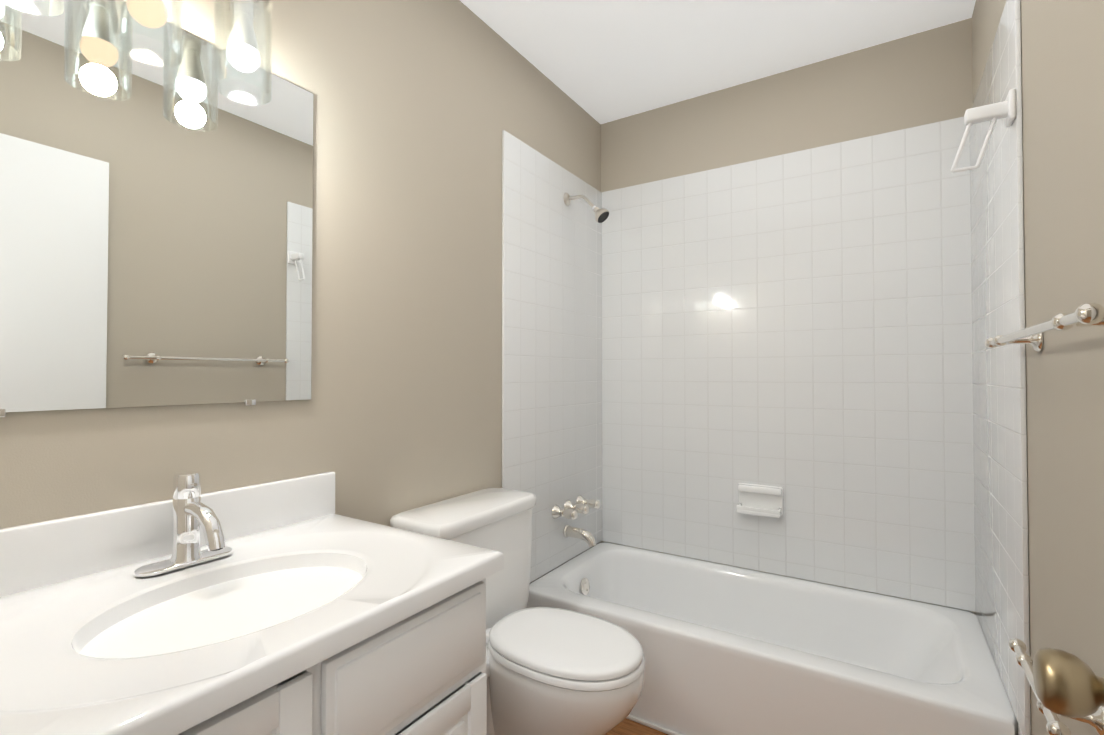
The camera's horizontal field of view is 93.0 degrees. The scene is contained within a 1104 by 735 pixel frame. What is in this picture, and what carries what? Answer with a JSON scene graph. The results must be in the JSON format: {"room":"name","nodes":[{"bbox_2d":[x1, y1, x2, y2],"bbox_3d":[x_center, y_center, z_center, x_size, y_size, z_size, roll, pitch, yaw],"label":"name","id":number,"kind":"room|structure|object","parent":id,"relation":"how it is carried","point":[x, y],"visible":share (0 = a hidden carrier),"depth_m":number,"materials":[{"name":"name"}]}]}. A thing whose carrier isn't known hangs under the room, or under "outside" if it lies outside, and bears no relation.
{"room":"bathroom","nodes":[
{"label":"bathroom","id":0,"kind":"room"},
{"bbox_2d":[0,0,600,581],"bbox_3d":[-0.424,-0.028,1.742,0.100,2.505,2.570,-1,-1,32],"label":"wall","id":1,"kind":"structure","parent":0,"point":[420,106],"depth_m":1.53,"materials":[{"name":"beige paint"}]},
{"bbox_2d":[5,0,271,104],"bbox_3d":[-0.761,-0.769,0.968,0.173,0.393,0.555,-1,-1,32],"label":"light","id":2,"kind":"object","parent":1,"relation":"attached to","point":[242,39],"visible":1,"depth_m":1.04,"materials":[{"name":"clear glass"}]},
{"bbox_2d":[0,0,312,417],"bbox_3d":[-0.806,-0.310,1.042,0.010,0.793,0.712,-1,-1,32],"label":"mirror","id":3,"kind":"object","parent":1,"relation":"attached to","point":[156,218],"visible":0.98,"depth_m":1.04,"materials":[{"name":"clear glass"}]},
{"bbox_2d":[502,130,601,582],"bbox_3d":[0.035,0.163,2.356,0.012,2.143,0.834,-1,-1,32],"label":"wall tile","id":4,"kind":"structure","parent":1,"relation":"attached to","point":[551,349],"depth_m":2.28,"materials":[{"name":"white tile"}]},
{"bbox_2d":[552,495,599,546],"bbox_3d":[0.136,0.703,2.355,0.149,0.189,0.275,-1,-1,32],"label":"tub faucet","id":5,"kind":"object","parent":4,"relation":"attached to","point":[571,510],"visible":1,"depth_m":2.33,"materials":[{"name":"silver metal"}]},
{"bbox_2d":[563,193,608,222],"bbox_3d":[0.157,-0.719,2.354,0.211,0.165,0.068,-1,-1,32],"label":"shower","id":6,"kind":"object","parent":4,"relation":"attached to","point":[601,215],"visible":1,"depth_m":2.33,"materials":[{"name":"silver metal"}]},
{"bbox_2d":[605,718,667,734],"bbox_3d":[0.065,1.263,0.982,1.720,0.100,3.290,-1,-1,32],"label":"floor","id":7,"kind":"structure","parent":0,"point":[625,726],"depth_m":1.76,"materials":[{"name":"brown wood"}]},
{"bbox_2d":[0,471,503,734],"bbox_3d":[-0.552,0.708,0.897,0.576,1.006,0.782,-1,-1,32],"label":"bathroom vanity","id":8,"kind":"object","parent":7,"relation":"on","point":[295,606],"visible":1,"depth_m":0.88,"materials":[{"name":"white stone"}]},
{"bbox_2d":[134,471,231,576],"bbox_3d":[-0.669,0.293,0.994,0.158,0.174,0.164,-1,-1,32],"label":"faucet","id":9,"kind":"object","parent":8,"relation":"on","point":[187,559],"depth_m":1.00,"materials":[{"name":"silver metal"}]},
{"bbox_2d":[390,488,644,734],"bbox_3d":[-0.064,0.829,1.543,0.697,0.786,0.490,-1,-1,32],"label":"toilet","id":10,"kind":"object","parent":7,"relation":"on","point":[554,671],"visible":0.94,"depth_m":1.45,"materials":[{"name":"white ceramic"}]},
{"bbox_2d":[525,542,1017,734],"bbox_3d":[0.701,1.056,1.984,1.516,0.345,0.718,-1,-1,32],"label":"bathtub","id":11,"kind":"object","parent":7,"relation":"on","point":[730,650],"visible":0.79,"depth_m":1.78,"materials":[{"name":"white ceramic"}]},
{"bbox_2d":[626,714,682,734],"bbox_3d":[0.505,1.217,1.673,1.496,0.014,0.012,-1,-1,32],"label":"trim","id":12,"kind":"structure","parent":11,"relation":"attached to","point":[650,725],"depth_m":1.77,"materials":[{"name":"white wood"}]},
{"bbox_2d":[460,0,975,123],"bbox_3d":[0.065,-1.342,1.024,1.720,0.100,3.290,-1,-1,32],"label":"ceiling","id":13,"kind":"structure","parent":0,"point":[602,61],"depth_m":2.03,"materials":[{"name":"white paint"}]},
{"bbox_2d":[601,18,976,614],"bbox_3d":[0.922,-0.018,2.348,1.520,2.505,0.100,-1,-1,32],"label":"wall","id":14,"kind":"structure","parent":0,"point":[919,79],"depth_m":2.22,"materials":[{"name":"beige paint"}]},
{"bbox_2d":[736,482,782,517],"bbox_3d":[0.886,0.572,2.244,0.182,0.122,0.074,-1,-1,32],"label":"soap shelf","id":15,"kind":"object","parent":14,"relation":"attached to","point":[761,500],"visible":1,"depth_m":2.24,"materials":[{"name":"white ceramic"}]},
{"bbox_2d":[602,117,975,611],"bbox_3d":[0.892,-0.011,2.300,1.503,1.796,0.012,-1,-1,32],"label":"wall tile","id":16,"kind":"structure","parent":14,"relation":"attached to","point":[797,326],"depth_m":2.19,"materials":[{"name":"white tile"}]},
{"bbox_2d":[972,0,1103,734],"bbox_3d":[0.749,-0.046,0.568,0.100,2.505,3.290,-1,-1,32],"label":"wall","id":17,"kind":"structure","parent":0,"point":[1062,50],"depth_m":0.96,"materials":[{"name":"beige paint"}]},
{"bbox_2d":[969,0,1030,734],"bbox_3d":[1.315,0.151,1.558,0.012,2.143,0.804,-1,-1,32],"label":"wall tile","id":18,"kind":"structure","parent":17,"relation":"attached to","point":[999,419],"depth_m":1.42,"materials":[{"name":"white tile"}]},
{"bbox_2d":[950,89,1015,172],"bbox_3d":[1.055,-0.572,1.288,0.122,0.168,0.060,-1,-1,32],"label":"ring","id":19,"kind":"object","parent":18,"relation":"attached to","point":[1005,109],"visible":1,"depth_m":1.28,"materials":[{"name":"white plastic"}]},
{"bbox_2d":[985,303,1103,351],"bbox_3d":[0.864,-0.060,0.918,0.078,0.052,0.722,-1,-1,32],"label":"towel rail","id":20,"kind":"object","parent":17,"relation":"attached to","point":[1088,314],"visible":1,"depth_m":0.74,"materials":[{"name":"silver metal"}]},
{"bbox_2d":[1008,638,1103,734],"bbox_3d":[0.846,0.539,0.880,0.078,0.052,0.314,-1,-1,32],"label":"rail","id":21,"kind":"object","parent":17,"relation":"attached to","point":[1055,725],"visible":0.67,"depth_m":0.80,"materials":[{"name":"silver metal"}]},
{"bbox_2d":[1033,648,1103,717],"bbox_3d":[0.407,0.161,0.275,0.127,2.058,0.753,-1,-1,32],"label":"door knob","id":22,"kind":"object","parent":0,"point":[1066,684],"depth_m":0.52,"materials":[{"name":"gold metal"}]}
]}

